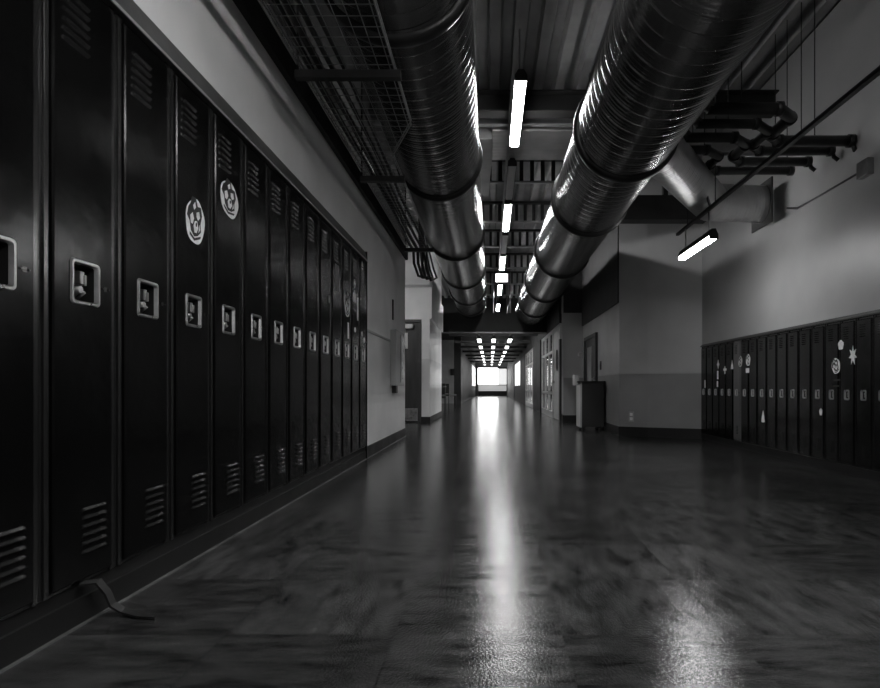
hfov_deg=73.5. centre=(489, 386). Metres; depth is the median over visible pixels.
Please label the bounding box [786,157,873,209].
conduit
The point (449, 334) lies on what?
bar
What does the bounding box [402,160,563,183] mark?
joist
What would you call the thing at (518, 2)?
rail
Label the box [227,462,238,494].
vent
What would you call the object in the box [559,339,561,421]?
door frame
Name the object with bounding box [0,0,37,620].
locker
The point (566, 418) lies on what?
baseboard
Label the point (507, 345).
lamp
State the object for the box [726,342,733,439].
locker
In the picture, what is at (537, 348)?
wall pillar
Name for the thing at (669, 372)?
trim
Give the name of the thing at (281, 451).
vent
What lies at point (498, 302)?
lamp
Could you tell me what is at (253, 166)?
vent
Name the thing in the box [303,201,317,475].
locker
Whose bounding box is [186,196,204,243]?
sticker
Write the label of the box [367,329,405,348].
trim
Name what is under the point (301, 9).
cable
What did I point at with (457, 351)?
wall column
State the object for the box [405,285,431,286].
trim
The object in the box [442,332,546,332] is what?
trim
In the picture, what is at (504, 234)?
lamp
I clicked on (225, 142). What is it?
vent
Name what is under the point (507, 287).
lamp
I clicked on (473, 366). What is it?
window
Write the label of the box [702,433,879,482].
plinth
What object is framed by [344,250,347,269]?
vent
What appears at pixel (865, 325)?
locker
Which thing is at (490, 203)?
joist
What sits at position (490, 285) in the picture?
joist
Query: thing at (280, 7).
cable
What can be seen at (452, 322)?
beam
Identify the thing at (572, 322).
wall
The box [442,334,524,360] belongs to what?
ceiling
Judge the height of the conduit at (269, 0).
0.020 m
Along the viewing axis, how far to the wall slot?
7.02 m
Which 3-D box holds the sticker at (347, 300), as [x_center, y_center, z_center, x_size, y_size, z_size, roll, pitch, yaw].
[-1.148,-0.665,4.730,0.003,0.200,0.171,0,0,0]
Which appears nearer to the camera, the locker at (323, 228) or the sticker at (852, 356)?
the locker at (323, 228)
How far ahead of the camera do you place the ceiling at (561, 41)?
5.39 m
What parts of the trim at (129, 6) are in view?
header strip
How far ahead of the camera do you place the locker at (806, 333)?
5.06 m
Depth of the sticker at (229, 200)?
2.58 m
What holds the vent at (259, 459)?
attached to the locker at (252, 167)
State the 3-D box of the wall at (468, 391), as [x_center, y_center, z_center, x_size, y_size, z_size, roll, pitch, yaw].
[-1.225,-0.627,35.075,0.150,2.600,21.850,0,0,0]
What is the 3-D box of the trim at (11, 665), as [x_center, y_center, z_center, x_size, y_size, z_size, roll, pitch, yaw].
[-1.153,0.671,4.635,0.010,0.004,6.850,0,0,0]
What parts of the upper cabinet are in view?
door, pane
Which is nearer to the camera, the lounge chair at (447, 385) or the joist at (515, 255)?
the joist at (515, 255)
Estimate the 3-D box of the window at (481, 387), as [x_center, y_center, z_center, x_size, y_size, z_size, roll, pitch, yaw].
[0.175,0.093,45.950,2.250,0.520,0.100,0,0,0]
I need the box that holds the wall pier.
[405,227,441,416]
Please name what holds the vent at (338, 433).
attached to the locker at (335, 240)
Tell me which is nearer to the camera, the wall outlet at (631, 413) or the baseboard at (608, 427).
the wall outlet at (631, 413)
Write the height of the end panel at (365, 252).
1.936 m
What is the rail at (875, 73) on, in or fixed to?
hanging from the ceiling at (561, 41)
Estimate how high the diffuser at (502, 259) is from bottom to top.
0.027 m
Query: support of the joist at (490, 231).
attached to the ceiling at (561, 41)
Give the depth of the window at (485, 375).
45.95 m
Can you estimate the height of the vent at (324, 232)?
0.142 m
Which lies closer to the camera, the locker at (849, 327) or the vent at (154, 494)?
the vent at (154, 494)
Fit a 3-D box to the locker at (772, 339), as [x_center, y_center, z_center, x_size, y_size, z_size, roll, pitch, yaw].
[2.881,0.043,5.697,0.322,1.110,0.199,0,0,0]
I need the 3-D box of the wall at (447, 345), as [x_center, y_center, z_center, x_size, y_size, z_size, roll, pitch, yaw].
[-2.225,-1.177,24.075,2.150,3.700,0.150,0,0,0]
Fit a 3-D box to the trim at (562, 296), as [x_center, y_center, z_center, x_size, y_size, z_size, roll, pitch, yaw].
[1.395,-1.247,11.290,0.030,3.560,0.020,0,0,0]
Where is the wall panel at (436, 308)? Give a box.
[430,287,442,331]
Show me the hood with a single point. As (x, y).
(874, 312)
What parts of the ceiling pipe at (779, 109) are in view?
hanger rod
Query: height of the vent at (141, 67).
0.142 m
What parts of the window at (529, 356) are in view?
glass pane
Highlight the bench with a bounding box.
[478,391,506,395]
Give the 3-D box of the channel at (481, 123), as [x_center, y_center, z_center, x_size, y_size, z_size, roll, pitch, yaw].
[0.790,-2.827,5.900,3.920,0.400,0.080,0,0,0]
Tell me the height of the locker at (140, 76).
1.720 m
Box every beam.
[368,90,778,117]
[442,313,546,333]
[620,186,705,223]
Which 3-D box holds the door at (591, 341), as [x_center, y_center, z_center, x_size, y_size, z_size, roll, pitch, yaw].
[1.755,-0.117,10.325,0.070,1.580,1.210,0,0,0]
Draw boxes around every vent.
[0,526,26,588]
[63,0,90,58]
[82,502,106,554]
[132,51,151,108]
[145,485,163,528]
[182,98,196,145]
[192,472,205,509]
[220,133,231,173]
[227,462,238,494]
[249,161,258,196]
[255,455,264,483]
[273,183,280,214]
[278,448,284,473]
[292,201,298,229]
[296,443,302,466]
[308,216,313,241]
[312,439,317,459]
[322,229,326,252]
[325,435,329,454]
[334,241,338,261]
[337,432,340,449]
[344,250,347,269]
[346,429,350,445]
[353,259,356,276]
[843,327,847,338]
[862,446,866,457]
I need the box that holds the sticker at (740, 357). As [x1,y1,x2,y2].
[738,356,741,366]
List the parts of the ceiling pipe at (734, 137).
hanger rod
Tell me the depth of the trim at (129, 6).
2.43 m
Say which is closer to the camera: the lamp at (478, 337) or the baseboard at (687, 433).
the baseboard at (687, 433)
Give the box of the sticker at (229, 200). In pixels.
[221,178,237,218]
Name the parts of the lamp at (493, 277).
hanger rod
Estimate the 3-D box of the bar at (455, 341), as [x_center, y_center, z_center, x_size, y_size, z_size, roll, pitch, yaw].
[0.100,-1.487,19.340,2.500,0.080,0.080,0,0,0]
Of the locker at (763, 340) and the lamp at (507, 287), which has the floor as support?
the locker at (763, 340)
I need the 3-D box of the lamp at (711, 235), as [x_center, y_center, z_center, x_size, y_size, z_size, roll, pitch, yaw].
[1.900,-1.392,5.400,0.075,0.270,0.840,0,0,0]
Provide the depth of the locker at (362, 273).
5.29 m
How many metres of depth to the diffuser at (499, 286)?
14.86 m
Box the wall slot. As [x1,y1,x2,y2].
[392,299,393,319]
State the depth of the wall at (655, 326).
7.87 m
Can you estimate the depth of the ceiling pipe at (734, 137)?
4.64 m
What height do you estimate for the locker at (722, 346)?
1.110 m
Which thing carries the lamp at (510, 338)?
hanging from the ceiling at (444, 336)
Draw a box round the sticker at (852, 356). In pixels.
[849,347,856,363]
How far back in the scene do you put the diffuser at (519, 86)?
5.28 m
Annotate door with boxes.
[405,319,421,422]
[552,323,561,419]
[584,332,597,427]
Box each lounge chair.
[442,383,445,395]
[442,384,455,407]
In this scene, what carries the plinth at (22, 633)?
on the floor
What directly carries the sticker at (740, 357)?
attached to the locker at (737, 344)
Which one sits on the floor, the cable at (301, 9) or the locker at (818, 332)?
the locker at (818, 332)
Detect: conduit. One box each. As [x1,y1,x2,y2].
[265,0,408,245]
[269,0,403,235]
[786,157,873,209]
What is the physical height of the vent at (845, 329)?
0.093 m
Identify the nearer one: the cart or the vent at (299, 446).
the vent at (299, 446)
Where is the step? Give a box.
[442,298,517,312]
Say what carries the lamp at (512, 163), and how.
hanging from the ceiling at (561, 41)
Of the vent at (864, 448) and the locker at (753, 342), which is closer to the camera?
the vent at (864, 448)
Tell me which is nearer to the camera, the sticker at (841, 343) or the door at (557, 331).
the sticker at (841, 343)
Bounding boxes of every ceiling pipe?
[683,20,815,171]
[690,34,794,175]
[693,2,839,161]
[704,0,856,151]
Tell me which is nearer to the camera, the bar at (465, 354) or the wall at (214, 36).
the wall at (214, 36)
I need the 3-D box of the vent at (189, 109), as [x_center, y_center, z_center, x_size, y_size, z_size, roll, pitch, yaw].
[-1.145,-1.010,2.241,0.010,0.142,0.098,0,0,0]
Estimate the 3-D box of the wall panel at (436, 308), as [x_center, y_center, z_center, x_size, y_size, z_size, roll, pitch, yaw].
[-1.120,-1.587,12.450,0.040,0.600,2.700,0,0,0]
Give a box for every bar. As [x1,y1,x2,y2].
[449,334,537,335]
[455,341,530,342]
[459,346,525,347]
[462,350,521,351]
[465,354,518,355]
[468,358,515,358]
[470,361,512,361]
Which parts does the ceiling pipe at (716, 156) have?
hanger rod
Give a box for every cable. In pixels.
[271,0,423,277]
[281,0,428,278]
[294,0,433,279]
[308,0,437,281]
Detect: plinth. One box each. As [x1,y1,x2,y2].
[0,447,365,669]
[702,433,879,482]
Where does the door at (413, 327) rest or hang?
attached to the wall pier
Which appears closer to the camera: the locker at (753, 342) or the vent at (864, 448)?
the vent at (864, 448)
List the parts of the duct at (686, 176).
grille plate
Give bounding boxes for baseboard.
[367,428,405,457]
[421,417,429,422]
[430,411,441,421]
[563,415,575,421]
[599,422,618,435]
[619,426,701,438]
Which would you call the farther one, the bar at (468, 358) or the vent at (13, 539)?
the bar at (468, 358)
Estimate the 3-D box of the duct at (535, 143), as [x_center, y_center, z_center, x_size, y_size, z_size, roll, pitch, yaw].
[0.570,-2.797,6.960,1.460,0.440,1.880,0,0,0]
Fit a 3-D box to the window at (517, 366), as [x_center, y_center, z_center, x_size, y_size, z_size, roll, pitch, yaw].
[1.405,-0.287,29.760,0.050,1.920,6.520,0,0,0]
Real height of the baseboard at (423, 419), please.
0.110 m
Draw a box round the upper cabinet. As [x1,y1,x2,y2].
[390,329,404,392]
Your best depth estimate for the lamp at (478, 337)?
15.19 m
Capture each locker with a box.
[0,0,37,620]
[38,0,113,602]
[114,13,167,566]
[168,67,208,540]
[209,107,239,520]
[240,138,264,505]
[265,163,285,493]
[286,184,302,484]
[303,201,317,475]
[317,215,329,469]
[330,227,340,463]
[341,238,350,457]
[350,247,358,453]
[358,255,365,449]
[701,347,706,433]
[707,346,712,434]
[713,344,719,436]
[720,343,726,438]
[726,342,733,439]
[734,340,740,441]
[741,339,749,443]
[749,337,757,444]
[758,335,767,446]
[768,333,777,449]
[778,331,787,451]
[788,329,799,453]
[800,327,811,456]
[812,324,825,459]
[826,322,840,462]
[841,319,856,466]
[857,315,873,470]
[874,314,879,471]
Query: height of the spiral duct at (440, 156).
1.428 m
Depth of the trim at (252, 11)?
3.65 m
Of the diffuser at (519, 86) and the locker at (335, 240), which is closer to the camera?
the locker at (335, 240)
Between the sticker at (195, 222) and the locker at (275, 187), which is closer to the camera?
the sticker at (195, 222)
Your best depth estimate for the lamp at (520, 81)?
5.14 m
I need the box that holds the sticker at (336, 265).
[335,264,338,292]
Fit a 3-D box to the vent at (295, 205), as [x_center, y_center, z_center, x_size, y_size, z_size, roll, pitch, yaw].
[-1.145,-1.010,3.461,0.010,0.142,0.098,0,0,0]
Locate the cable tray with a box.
[259,0,433,251]
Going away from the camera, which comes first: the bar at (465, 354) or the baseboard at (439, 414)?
the baseboard at (439, 414)
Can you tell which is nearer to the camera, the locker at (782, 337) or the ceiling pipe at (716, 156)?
the ceiling pipe at (716, 156)
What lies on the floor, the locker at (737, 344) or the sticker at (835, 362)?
the locker at (737, 344)
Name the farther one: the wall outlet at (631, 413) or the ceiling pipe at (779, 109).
the wall outlet at (631, 413)
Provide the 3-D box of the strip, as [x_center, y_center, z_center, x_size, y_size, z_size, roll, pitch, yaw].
[-1.073,0.612,1.716,0.190,0.119,0.101,0,0,-17]
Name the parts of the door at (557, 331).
vision panel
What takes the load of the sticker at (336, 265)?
attached to the locker at (335, 240)
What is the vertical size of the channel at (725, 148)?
0.095 m
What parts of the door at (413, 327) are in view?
kick plate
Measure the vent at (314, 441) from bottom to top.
0.132 m
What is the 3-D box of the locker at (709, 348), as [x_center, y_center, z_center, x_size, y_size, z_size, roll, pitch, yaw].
[2.881,0.043,7.304,0.322,1.110,0.199,0,0,0]
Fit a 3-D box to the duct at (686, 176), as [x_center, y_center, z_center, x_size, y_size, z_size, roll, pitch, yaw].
[1.808,-2.267,5.072,2.225,1.480,0.640,0,0,-45]
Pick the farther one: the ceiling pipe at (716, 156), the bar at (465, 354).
the bar at (465, 354)
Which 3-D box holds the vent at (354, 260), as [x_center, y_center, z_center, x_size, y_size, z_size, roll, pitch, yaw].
[-1.145,-1.010,4.986,0.010,0.142,0.098,0,0,0]
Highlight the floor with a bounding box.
[0,396,879,687]
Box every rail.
[495,0,520,308]
[676,65,879,235]
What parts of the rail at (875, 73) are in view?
hanger rod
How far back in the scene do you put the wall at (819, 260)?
4.97 m
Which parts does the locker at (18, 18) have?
number plate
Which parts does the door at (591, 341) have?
vision panel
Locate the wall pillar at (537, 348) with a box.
[533,340,541,411]
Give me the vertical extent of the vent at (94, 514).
0.132 m
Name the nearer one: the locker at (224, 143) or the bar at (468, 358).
the locker at (224, 143)
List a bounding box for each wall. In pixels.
[133,0,404,445]
[442,340,461,402]
[462,343,474,402]
[475,362,506,395]
[507,298,561,403]
[561,271,582,421]
[583,156,701,428]
[702,0,879,344]
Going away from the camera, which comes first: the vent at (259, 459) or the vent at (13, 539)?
the vent at (13, 539)
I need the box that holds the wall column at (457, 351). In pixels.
[454,337,460,404]
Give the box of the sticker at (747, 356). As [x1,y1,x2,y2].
[746,354,749,365]
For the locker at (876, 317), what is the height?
1.110 m
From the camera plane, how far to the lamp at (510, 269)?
15.12 m
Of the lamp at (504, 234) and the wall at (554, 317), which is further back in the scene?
the wall at (554, 317)
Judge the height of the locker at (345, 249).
1.720 m
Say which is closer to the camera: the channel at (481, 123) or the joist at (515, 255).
the channel at (481, 123)
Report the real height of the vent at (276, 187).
0.142 m
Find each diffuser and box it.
[498,285,501,294]
[500,257,504,269]
[510,81,525,146]
[679,236,715,259]
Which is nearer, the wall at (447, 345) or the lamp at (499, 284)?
the lamp at (499, 284)
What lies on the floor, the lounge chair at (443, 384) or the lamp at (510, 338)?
the lounge chair at (443, 384)
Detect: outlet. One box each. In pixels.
[629,411,633,421]
[710,183,769,222]
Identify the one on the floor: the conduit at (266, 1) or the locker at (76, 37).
the locker at (76, 37)
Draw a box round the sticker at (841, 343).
[838,340,843,349]
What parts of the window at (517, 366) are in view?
frame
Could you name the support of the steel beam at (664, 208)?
attached to the ceiling at (561, 41)
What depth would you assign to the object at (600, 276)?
9.21 m
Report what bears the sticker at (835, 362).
attached to the locker at (833, 330)
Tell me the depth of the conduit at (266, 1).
3.86 m
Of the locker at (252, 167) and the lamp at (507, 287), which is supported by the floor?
the locker at (252, 167)
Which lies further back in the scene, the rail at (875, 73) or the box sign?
the box sign
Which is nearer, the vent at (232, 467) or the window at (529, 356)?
the vent at (232, 467)
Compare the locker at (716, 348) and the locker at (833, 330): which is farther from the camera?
the locker at (716, 348)
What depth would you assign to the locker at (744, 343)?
6.30 m
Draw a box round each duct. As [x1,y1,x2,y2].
[324,0,486,318]
[478,118,573,195]
[515,0,788,324]
[653,125,772,232]
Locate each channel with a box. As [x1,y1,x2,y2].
[374,86,722,126]
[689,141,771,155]
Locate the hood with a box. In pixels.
[700,309,879,346]
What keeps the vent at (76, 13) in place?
attached to the locker at (76, 37)
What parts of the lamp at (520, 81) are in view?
hanger rod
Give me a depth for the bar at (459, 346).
21.80 m
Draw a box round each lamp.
[476,334,481,342]
[492,334,495,342]
[493,277,493,312]
[496,295,499,311]
[497,283,501,294]
[499,254,505,270]
[501,232,507,253]
[503,200,511,231]
[505,158,516,199]
[505,336,509,348]
[506,287,507,312]
[507,334,512,342]
[509,29,526,146]
[510,269,510,312]
[678,211,717,259]
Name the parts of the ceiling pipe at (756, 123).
hanger rod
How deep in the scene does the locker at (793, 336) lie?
5.26 m
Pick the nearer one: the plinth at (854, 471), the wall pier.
the plinth at (854, 471)
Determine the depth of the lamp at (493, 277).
16.18 m
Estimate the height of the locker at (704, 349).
1.110 m
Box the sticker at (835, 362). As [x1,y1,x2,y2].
[832,358,839,373]
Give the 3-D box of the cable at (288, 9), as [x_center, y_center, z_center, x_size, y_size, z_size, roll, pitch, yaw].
[-0.870,-2.167,4.434,0.216,1.680,7.668,0,0,0]
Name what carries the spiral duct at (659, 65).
hanging from the ceiling at (561, 41)
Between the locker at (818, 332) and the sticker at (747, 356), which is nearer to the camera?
the locker at (818, 332)
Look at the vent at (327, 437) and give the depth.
4.15 m
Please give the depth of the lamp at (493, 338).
15.19 m
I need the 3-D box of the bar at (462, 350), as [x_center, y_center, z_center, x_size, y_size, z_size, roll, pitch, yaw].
[0.100,-1.487,24.540,2.500,0.080,0.080,0,0,0]
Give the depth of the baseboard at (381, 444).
6.44 m
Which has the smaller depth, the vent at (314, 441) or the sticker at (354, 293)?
the vent at (314, 441)
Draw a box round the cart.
[573,375,604,429]
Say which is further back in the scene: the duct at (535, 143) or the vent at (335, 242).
the duct at (535, 143)
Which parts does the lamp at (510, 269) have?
hanger rod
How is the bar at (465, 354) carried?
attached to the wall at (554, 317)
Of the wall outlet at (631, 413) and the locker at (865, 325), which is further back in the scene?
the wall outlet at (631, 413)
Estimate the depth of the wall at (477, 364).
46.00 m
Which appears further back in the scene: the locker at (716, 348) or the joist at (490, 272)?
the joist at (490, 272)
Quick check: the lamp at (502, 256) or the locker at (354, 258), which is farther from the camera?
the lamp at (502, 256)
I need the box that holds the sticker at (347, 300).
[345,292,349,316]
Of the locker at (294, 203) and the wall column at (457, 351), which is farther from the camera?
the wall column at (457, 351)
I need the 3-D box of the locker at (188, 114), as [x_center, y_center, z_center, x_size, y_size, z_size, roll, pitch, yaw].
[-1.316,-0.302,2.277,0.352,1.720,0.303,0,0,0]
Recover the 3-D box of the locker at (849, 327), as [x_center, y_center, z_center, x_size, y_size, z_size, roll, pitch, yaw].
[2.881,0.043,4.490,0.322,1.110,0.199,0,0,0]
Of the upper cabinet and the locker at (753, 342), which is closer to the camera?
the locker at (753, 342)
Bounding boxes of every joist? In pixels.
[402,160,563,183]
[446,271,525,284]
[482,201,550,222]
[483,229,541,247]
[484,253,533,268]
[486,285,519,294]
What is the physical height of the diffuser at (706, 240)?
0.027 m
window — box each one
[472,365,475,386]
[477,367,497,384]
[479,385,505,390]
[498,367,506,384]
[515,361,519,385]
[525,348,532,407]
[542,331,551,416]
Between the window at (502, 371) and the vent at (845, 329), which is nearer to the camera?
the vent at (845, 329)
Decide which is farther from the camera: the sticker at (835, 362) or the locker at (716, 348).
the locker at (716, 348)
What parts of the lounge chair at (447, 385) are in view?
backrest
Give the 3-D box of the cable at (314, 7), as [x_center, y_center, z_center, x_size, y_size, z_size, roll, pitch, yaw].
[-0.785,-2.150,4.431,0.234,1.713,7.662,0,0,0]
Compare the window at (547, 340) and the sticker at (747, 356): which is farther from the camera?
the window at (547, 340)
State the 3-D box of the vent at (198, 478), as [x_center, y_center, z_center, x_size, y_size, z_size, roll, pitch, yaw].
[-1.145,0.408,2.313,0.010,0.132,0.098,0,0,0]
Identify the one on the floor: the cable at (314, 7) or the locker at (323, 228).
the locker at (323, 228)
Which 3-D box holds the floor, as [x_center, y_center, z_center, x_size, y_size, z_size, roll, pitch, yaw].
[0.550,0.723,22.000,7.700,0.100,50.000,0,0,0]
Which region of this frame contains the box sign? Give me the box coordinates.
[495,271,507,282]
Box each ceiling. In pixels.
[406,0,840,297]
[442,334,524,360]
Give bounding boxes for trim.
[0,436,405,673]
[102,0,367,261]
[233,0,407,259]
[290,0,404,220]
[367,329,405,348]
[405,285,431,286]
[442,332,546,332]
[562,296,562,414]
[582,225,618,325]
[619,372,700,373]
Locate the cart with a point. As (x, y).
(589, 394)
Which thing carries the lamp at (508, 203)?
hanging from the ceiling at (561, 41)
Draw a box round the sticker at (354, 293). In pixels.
[353,290,355,301]
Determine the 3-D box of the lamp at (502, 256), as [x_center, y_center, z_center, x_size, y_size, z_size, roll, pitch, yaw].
[0.250,-2.747,11.775,0.100,0.560,1.350,0,0,0]
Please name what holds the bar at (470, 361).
attached to the wall at (554, 317)
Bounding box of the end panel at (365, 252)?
[365,252,366,458]
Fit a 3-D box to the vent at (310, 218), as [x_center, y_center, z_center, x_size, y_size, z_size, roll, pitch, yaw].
[-1.145,-1.010,3.766,0.010,0.142,0.098,0,0,0]
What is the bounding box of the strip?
[79,578,155,618]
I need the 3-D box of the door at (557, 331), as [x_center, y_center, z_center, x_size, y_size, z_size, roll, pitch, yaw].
[1.370,-0.287,12.130,0.100,1.920,1.340,0,0,0]
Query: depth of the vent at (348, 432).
4.75 m
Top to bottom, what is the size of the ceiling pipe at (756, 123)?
1.260 m
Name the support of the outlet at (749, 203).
attached to the duct at (686, 176)
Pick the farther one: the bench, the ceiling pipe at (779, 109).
the bench
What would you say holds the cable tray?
hanging from the ceiling at (561, 41)

